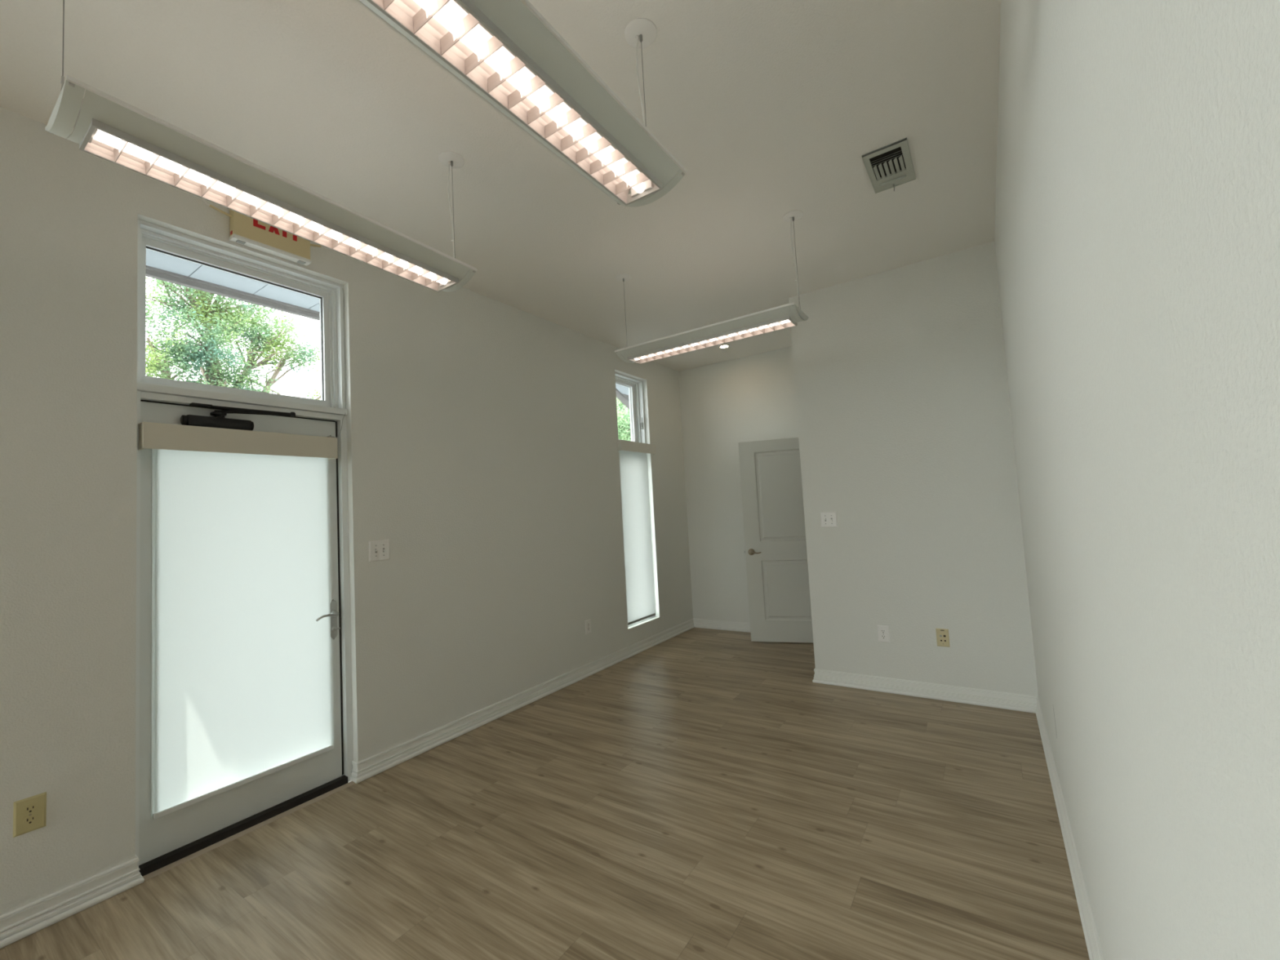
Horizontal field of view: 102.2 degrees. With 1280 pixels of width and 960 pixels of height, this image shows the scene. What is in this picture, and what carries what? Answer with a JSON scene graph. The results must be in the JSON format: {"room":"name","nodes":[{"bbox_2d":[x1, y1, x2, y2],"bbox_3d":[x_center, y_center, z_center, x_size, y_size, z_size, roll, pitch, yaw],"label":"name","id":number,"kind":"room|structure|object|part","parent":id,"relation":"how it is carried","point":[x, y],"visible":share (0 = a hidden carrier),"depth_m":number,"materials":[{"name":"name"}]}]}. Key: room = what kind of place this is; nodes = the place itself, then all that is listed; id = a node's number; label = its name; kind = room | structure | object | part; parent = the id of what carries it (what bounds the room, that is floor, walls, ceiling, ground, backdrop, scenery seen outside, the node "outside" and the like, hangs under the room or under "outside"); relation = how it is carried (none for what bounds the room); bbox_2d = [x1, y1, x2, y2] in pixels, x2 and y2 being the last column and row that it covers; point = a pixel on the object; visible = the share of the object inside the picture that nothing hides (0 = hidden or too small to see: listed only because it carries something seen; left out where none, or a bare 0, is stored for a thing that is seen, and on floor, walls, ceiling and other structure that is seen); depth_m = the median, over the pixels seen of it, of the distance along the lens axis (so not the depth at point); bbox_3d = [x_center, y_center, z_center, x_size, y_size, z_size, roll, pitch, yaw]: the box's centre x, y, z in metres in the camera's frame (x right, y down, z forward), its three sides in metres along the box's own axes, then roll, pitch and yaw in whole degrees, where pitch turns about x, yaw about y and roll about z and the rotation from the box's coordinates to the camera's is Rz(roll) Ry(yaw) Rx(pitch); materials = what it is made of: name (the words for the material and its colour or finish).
{"room":"empty office room","nodes":[
{"label":"empty office room","id":0,"kind":"room"},
{"bbox_2d":[0,106,693,915],"bbox_3d":[-2.180,0.183,2.252,0.200,3.159,9.693,-5,-4,34],"label":"wall","id":1,"kind":"structure","parent":0,"point":[482,437],"depth_m":2.94,"materials":[{"name":"paint"}]},
{"bbox_2d":[13,791,46,837],"bbox_3d":[-2.212,1.214,1.873,0.009,0.122,0.078,-5,-4,34],"label":"wall outlet","id":2,"kind":"object","parent":1,"relation":"attached to","point":[29,814],"visible":1,"depth_m":1.87,"materials":[{"name":"beige plastic"}]},
{"bbox_2d":[22,814,37,826],"bbox_3d":[-2.209,1.233,1.871,0.004,0.027,0.033,-5,-4,34],"label":"socket","id":3,"kind":"object","parent":2,"relation":"attached to","point":[28,820],"depth_m":1.87,"materials":[{"name":"brown plastic"}]},
{"bbox_2d":[23,804,37,814],"bbox_3d":[-2.211,1.194,1.873,0.004,0.027,0.033,-5,-4,34],"label":"socket","id":4,"kind":"object","parent":2,"relation":"attached to","point":[28,809],"depth_m":1.87,"materials":[{"name":"brown plastic"}]},
{"bbox_2d":[0,854,144,948],"bbox_3d":[-3.386,1.535,0.105,0.069,0.101,4.838,-5,-4,34],"label":"baseboard","id":5,"kind":"structure","parent":1,"relation":"attached to","point":[17,924],"depth_m":1.93,"materials":[{"name":"white paint"}]},
{"bbox_2d":[138,400,343,865],"bbox_3d":[-1.913,0.644,2.556,0.094,1.988,0.835,-5,-4,34],"label":"door","id":6,"kind":"structure","parent":1,"relation":"in","point":[162,835],"depth_m":2.37,"materials":[{"name":"white"}]},
{"bbox_2d":[180,402,295,431],"bbox_3d":[-1.960,-0.295,2.534,0.442,0.114,0.111,0,-5,-44],"label":"door closer","id":7,"kind":"object","parent":6,"relation":"attached to","point":[220,420],"depth_m":2.48,"materials":[{"name":"black metal"}]},
{"bbox_3d":[-1.901,-0.329,2.546,0.308,0.019,0.040,-1,-4,-35],"label":"arm","id":8,"kind":"part","parent":7,"relation":"part of","materials":[{"name":"black metal"}]},
{"bbox_2d":[138,422,337,819],"bbox_3d":[-1.887,0.594,2.509,0.104,1.711,0.801,-5,-4,34],"label":"roller blind","id":9,"kind":"object","parent":6,"relation":"attached to","point":[242,656],"visible":1,"depth_m":2.49,"materials":[{"name":"beige fabric"}]},
{"bbox_3d":[-1.702,0.738,2.811,0.044,0.040,0.129,-5,-4,34],"label":"handle","id":10,"kind":"part","parent":6,"relation":"part of","materials":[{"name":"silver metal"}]},
{"bbox_3d":[-1.697,0.771,2.860,0.007,0.223,0.040,-5,-4,34],"label":"handle plate","id":11,"kind":"part","parent":6,"relation":"part of","materials":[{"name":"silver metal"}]},
{"bbox_2d":[137,218,346,408],"bbox_3d":[-2.021,-0.774,2.666,0.148,0.736,0.892,-5,-4,34],"label":"window","id":12,"kind":"structure","parent":1,"relation":"in","point":[151,237],"depth_m":2.69,"materials":[{"name":"white paint"}]},
{"bbox_2d":[138,775,347,876],"bbox_3d":[-1.893,1.645,2.518,0.152,0.047,0.838,-5,-4,34],"label":"threshold","id":13,"kind":"object","parent":1,"relation":"attached to","point":[157,863],"visible":0.42,"depth_m":2.41,"materials":[{"name":"brown metal"}]},
{"bbox_2d":[135,382,353,866],"bbox_3d":[-1.938,0.620,2.578,0.168,2.062,0.892,-5,-4,34],"label":"door frame","id":14,"kind":"structure","parent":1,"relation":"attached to","point":[148,392],"depth_m":2.78,"materials":[{"name":"white paint"}]},
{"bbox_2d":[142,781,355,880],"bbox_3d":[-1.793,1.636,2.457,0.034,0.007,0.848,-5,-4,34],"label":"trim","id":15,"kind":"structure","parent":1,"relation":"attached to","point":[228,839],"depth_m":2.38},
{"bbox_2d":[202,198,327,266],"bbox_3d":[-1.896,-1.269,2.639,0.064,0.214,0.558,-5,-4,34],"label":"exit sign","id":16,"kind":"object","parent":1,"relation":"attached to","point":[244,230],"visible":0.73,"depth_m":2.61,"materials":[{"name":"beige plastic"}]},
{"bbox_3d":[-2.008,-1.289,2.474,0.012,0.023,0.088,-5,-4,31],"label":"arm","id":17,"kind":"part","parent":16,"relation":"part of","materials":[{"name":"beige plastic"}]},
{"bbox_3d":[-1.777,-1.281,2.819,0.012,0.023,0.066,-6,-4,37],"label":"arm","id":18,"kind":"part","parent":16,"relation":"part of","materials":[{"name":"beige plastic"}]},
{"bbox_2d":[335,290,345,437],"bbox_3d":[-1.717,-0.675,2.948,0.020,0.887,0.076,-5,-4,34],"label":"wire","id":19,"kind":"object","parent":1,"relation":"attached to","point":[343,291],"visible":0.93,"depth_m":2.99,"materials":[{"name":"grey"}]},
{"bbox_2d":[368,539,389,561],"bbox_3d":[-1.516,0.411,3.014,0.019,0.119,0.122,-5,-4,34],"label":"light switch","id":20,"kind":"object","parent":1,"relation":"attached to","point":[379,550],"visible":1,"depth_m":3.01,"materials":[{"name":"white plastic"}]},
{"bbox_2d":[349,618,694,783],"bbox_3d":[-0.474,1.634,4.436,0.069,0.101,3.909,-5,-4,34],"label":"baseboard","id":21,"kind":"structure","parent":1,"relation":"attached to","point":[366,768],"depth_m":3.58,"materials":[{"name":"white paint"}]},
{"bbox_2d":[585,618,591,635],"bbox_3d":[-0.449,1.277,4.495,0.009,0.120,0.074,-5,-4,34],"label":"wall outlet","id":22,"kind":"object","parent":1,"relation":"attached to","point":[588,623],"visible":1,"depth_m":4.49,"materials":[{"name":"white plastic"}]},
{"bbox_2d":[615,387,629,408],"bbox_3d":[-0.168,-0.918,6.207,0.690,0.735,0.060,-5,-4,34],"label":"bracket","id":23,"kind":"object","parent":1,"relation":"attached to","point":[620,396],"visible":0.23,"depth_m":6.21,"materials":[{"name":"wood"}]},
{"bbox_2d":[614,372,646,443],"bbox_3d":[-0.171,-0.704,5.415,0.148,0.757,0.575,-5,-4,34],"label":"window","id":24,"kind":"structure","parent":1,"relation":"in","point":[637,414],"depth_m":5.60,"materials":[{"name":"white paint"}]},
{"bbox_3d":[-0.200,-0.698,5.428,0.049,0.689,0.487,-5,-4,34],"label":"sash","id":25,"kind":"part","parent":24,"relation":"part of","materials":[{"name":"white paint"}]},
{"bbox_3d":[0.016,-0.613,5.591,0.037,0.125,0.028,-5,-4,34],"label":"lock lever","id":26,"kind":"part","parent":24,"relation":"part of","materials":[{"name":"grey metal"}]},
{"bbox_2d":[627,457,655,626],"bbox_3d":[-0.104,0.563,5.340,0.148,1.786,0.575,-5,-4,34],"label":"window","id":27,"kind":"structure","parent":1,"relation":"in","point":[636,623],"depth_m":5.42,"materials":[{"name":"white paint"}]},
{"bbox_2d":[617,440,656,625],"bbox_3d":[0.012,0.515,5.282,0.065,1.804,0.644,-5,-4,34],"label":"roller blind","id":28,"kind":"object","parent":27,"relation":"attached to","point":[633,455],"visible":1,"depth_m":5.26,"materials":[{"name":"white fabric"}]},
{"bbox_2d":[0,0,1000,371],"bbox_3d":[-0.956,-1.577,1.409,3.435,0.120,9.793,-5,-4,34],"label":"ceiling","id":29,"kind":"structure","parent":0,"point":[770,109],"depth_m":2.20,"materials":[{"name":"paint"}]},
{"bbox_2d":[44,0,476,292],"bbox_3d":[-1.179,-1.171,1.850,0.279,0.614,1.306,-5,-4,34],"label":"pendant light","id":30,"kind":"object","parent":29,"relation":"hanging from","point":[107,127],"visible":1,"depth_m":1.61,"materials":[{"name":"white metal"}]},
{"bbox_3d":[-1.163,-0.896,1.835,0.146,0.063,1.114,-5,-4,34],"label":"louver frame","id":31,"kind":"part","parent":30,"relation":"part of","materials":[{"name":"white metal"}]},
{"bbox_3d":[-0.860,-1.217,2.351,0.021,0.461,0.011,-3,-3,6],"label":"power cord","id":32,"kind":"part","parent":30,"relation":"part of","materials":[{"name":"white plastic"}]},
{"bbox_2d":[355,0,686,207],"bbox_3d":[-0.315,-1.254,1.273,0.279,0.608,1.307,-5,-4,34],"label":"pendant light","id":33,"kind":"object","parent":29,"relation":"hanging from","point":[505,52],"visible":1,"depth_m":1.29,"materials":[{"name":"white metal"}]},
{"bbox_3d":[0.005,-1.300,1.775,0.021,0.455,0.011,-3,-3,6],"label":"power cord","id":34,"kind":"part","parent":33,"relation":"part of","materials":[{"name":"white plastic"}]},
{"bbox_2d":[614,210,808,364],"bbox_3d":[0.399,-1.169,3.293,1.318,0.616,0.279,-5,-4,34],"label":"pendant light","id":35,"kind":"object","parent":29,"relation":"hanging from","point":[782,317],"visible":1,"depth_m":3.16,"materials":[{"name":"white metal"}]},
{"bbox_3d":[0.418,-0.876,3.274,1.115,0.029,0.146,-5,-4,34],"label":"louver frame","id":36,"kind":"part","parent":35,"relation":"part of","materials":[{"name":"white metal"}]},
{"bbox_3d":[0.884,-1.273,2.965,0.021,0.463,0.011,-3,-3,6],"label":"power cord","id":37,"kind":"part","parent":35,"relation":"part of","materials":[{"name":"white plastic"}]},
{"bbox_2d":[718,344,729,348],"bbox_3d":[0.869,-1.379,5.337,0.120,0.007,0.120,-5,-4,34],"label":"recessed light","id":38,"kind":"object","parent":29,"relation":"in","point":[722,346],"visible":1,"depth_m":5.33,"materials":[{"name":"white plastic"}]},
{"bbox_2d":[862,137,915,193],"bbox_3d":[1.250,-1.549,2.582,0.194,0.032,0.368,-5,-4,34],"label":"ceiling vent","id":39,"kind":"object","parent":29,"relation":"in","point":[889,162],"visible":1,"depth_m":2.56,"materials":[{"name":"grey metal"}]},
{"bbox_2d":[0,627,1089,959],"bbox_3d":[-0.713,1.566,1.173,3.255,0.120,9.793,-5,-4,34],"label":"floor","id":40,"kind":"structure","parent":0,"point":[695,795],"depth_m":2.16,"materials":[{"name":"wood"}]},
{"bbox_2d":[678,346,798,622],"bbox_3d":[1.874,0.087,5.309,3.135,3.039,0.100,-5,-4,34],"label":"wall","id":41,"kind":"structure","parent":0,"point":[726,404],"depth_m":5.87,"materials":[{"name":"paint"}]},
{"bbox_2d":[693,617,751,632],"bbox_3d":[1.341,1.604,5.559,1.742,0.101,0.023,-5,-4,34],"label":"baseboard","id":42,"kind":"structure","parent":41,"relation":"attached to","point":[698,623],"depth_m":5.83,"materials":[{"name":"white paint"}]},
{"bbox_2d":[737,437,813,642],"bbox_3d":[1.476,0.596,5.185,0.860,2.028,0.151,-4,-4,17],"label":"door","id":43,"kind":"structure","parent":41,"relation":"in","point":[775,543],"depth_m":5.20,"materials":[{"name":"white paint"}]},
{"bbox_3d":[1.174,0.732,5.274,0.134,0.066,0.151,-4,-4,17],"label":"handle","id":44,"kind":"part","parent":43,"relation":"part of","materials":[{"name":"silver metal"}]},
{"bbox_2d":[788,241,1038,696],"bbox_3d":[1.883,-0.006,3.748,1.373,3.039,0.120,-5,-4,34],"label":"wall partition","id":45,"kind":"structure","parent":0,"point":[904,424],"depth_m":3.64,"materials":[{"name":"paint"}]},
{"bbox_2d":[820,511,837,527],"bbox_3d":[1.442,0.304,3.953,0.122,0.118,0.019,-5,-4,34],"label":"light switch","id":46,"kind":"object","parent":45,"relation":"attached to","point":[828,519],"visible":1,"depth_m":3.96,"materials":[{"name":"white plastic"}]},
{"bbox_2d":[876,625,889,642],"bbox_3d":[1.758,1.112,3.728,0.078,0.120,0.009,-5,-4,34],"label":"wall outlet","id":47,"kind":"object","parent":45,"relation":"attached to","point":[883,634],"visible":1,"depth_m":3.73,"materials":[{"name":"white plastic"}]},
{"bbox_2d":[812,667,1037,713],"bbox_3d":[1.978,1.460,3.708,1.396,0.101,0.262,-5,-4,34],"label":"baseboard","id":48,"kind":"structure","parent":45,"relation":"attached to","point":[1000,700],"depth_m":3.55,"materials":[{"name":"white paint"}]},
{"bbox_2d":[935,628,950,647],"bbox_3d":[2.065,1.076,3.523,0.075,0.120,0.008,-5,-4,34],"label":"outlet","id":49,"kind":"object","parent":45,"relation":"attached to","point":[942,634],"visible":1,"depth_m":3.52,"materials":[{"name":"beige plastic"}]},
{"bbox_2d":[994,0,1279,959],"bbox_3d":[1.771,-0.087,2.265,0.100,3.039,5.273,-5,-4,34],"label":"wall","id":50,"kind":"structure","parent":0,"point":[1137,228],"depth_m":0.62,"materials":[{"name":"paint"}]},
{"bbox_2d":[1035,696,1103,959],"bbox_3d":[0.174,1.326,-0.203,0.023,0.101,8.291,-5,-4,34],"label":"baseboard","id":51,"kind":"structure","parent":50,"relation":"attached to","point":[1093,945],"depth_m":1.88,"materials":[{"name":"white paint"}]},
{"label":"outside","id":52,"kind":"structure","parent":0,"visible":0},
{"bbox_3d":[-2.197,1.923,1.805,120.000,0.300,120.000,-5,-4,34],"label":"ground","id":53,"kind":"structure","parent":52,"visible":0},
{"bbox_2d":[145,276,320,399],"bbox_3d":[-7.936,-1.237,9.032,2.770,7.512,5.334,-6,-4,41],"label":"tree","id":54,"kind":"object","parent":53,"relation":"on","point":[217,326],"visible":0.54,"depth_m":9.22,"materials":[{"name":"green plant"}]},
{"bbox_2d":[616,397,631,440],"bbox_3d":[-0.233,-0.652,20.432,5.361,6.992,8.974,-4,-3,12],"label":"tree","id":55,"kind":"object","parent":53,"relation":"on","point":[623,416],"visible":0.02,"depth_m":17.76,"materials":[{"name":"green plant"}]},
{"bbox_3d":[-1.253,-1.391,4.983,1.055,0.140,15.200,-5,-4,34],"label":"roof edge","id":56,"kind":"structure","parent":0,"visible":0},
{"bbox_2d":[146,265,628,399],"bbox_3d":[-1.551,-1.274,5.181,0.305,0.317,15.200,-5,-4,34],"label":"fascia","id":57,"kind":"object","parent":56,"relation":"attached to","point":[151,272],"depth_m":3.52,"materials":[{"name":"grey wood"}]},
{"bbox_2d":[146,248,628,395],"bbox_3d":[-1.121,-1.310,5.106,0.985,0.020,15.554,-5,-4,34],"label":"soffit","id":58,"kind":"structure","parent":56,"relation":"attached to","point":[153,259],"depth_m":3.41,"materials":[{"name":"paint"}]}
]}

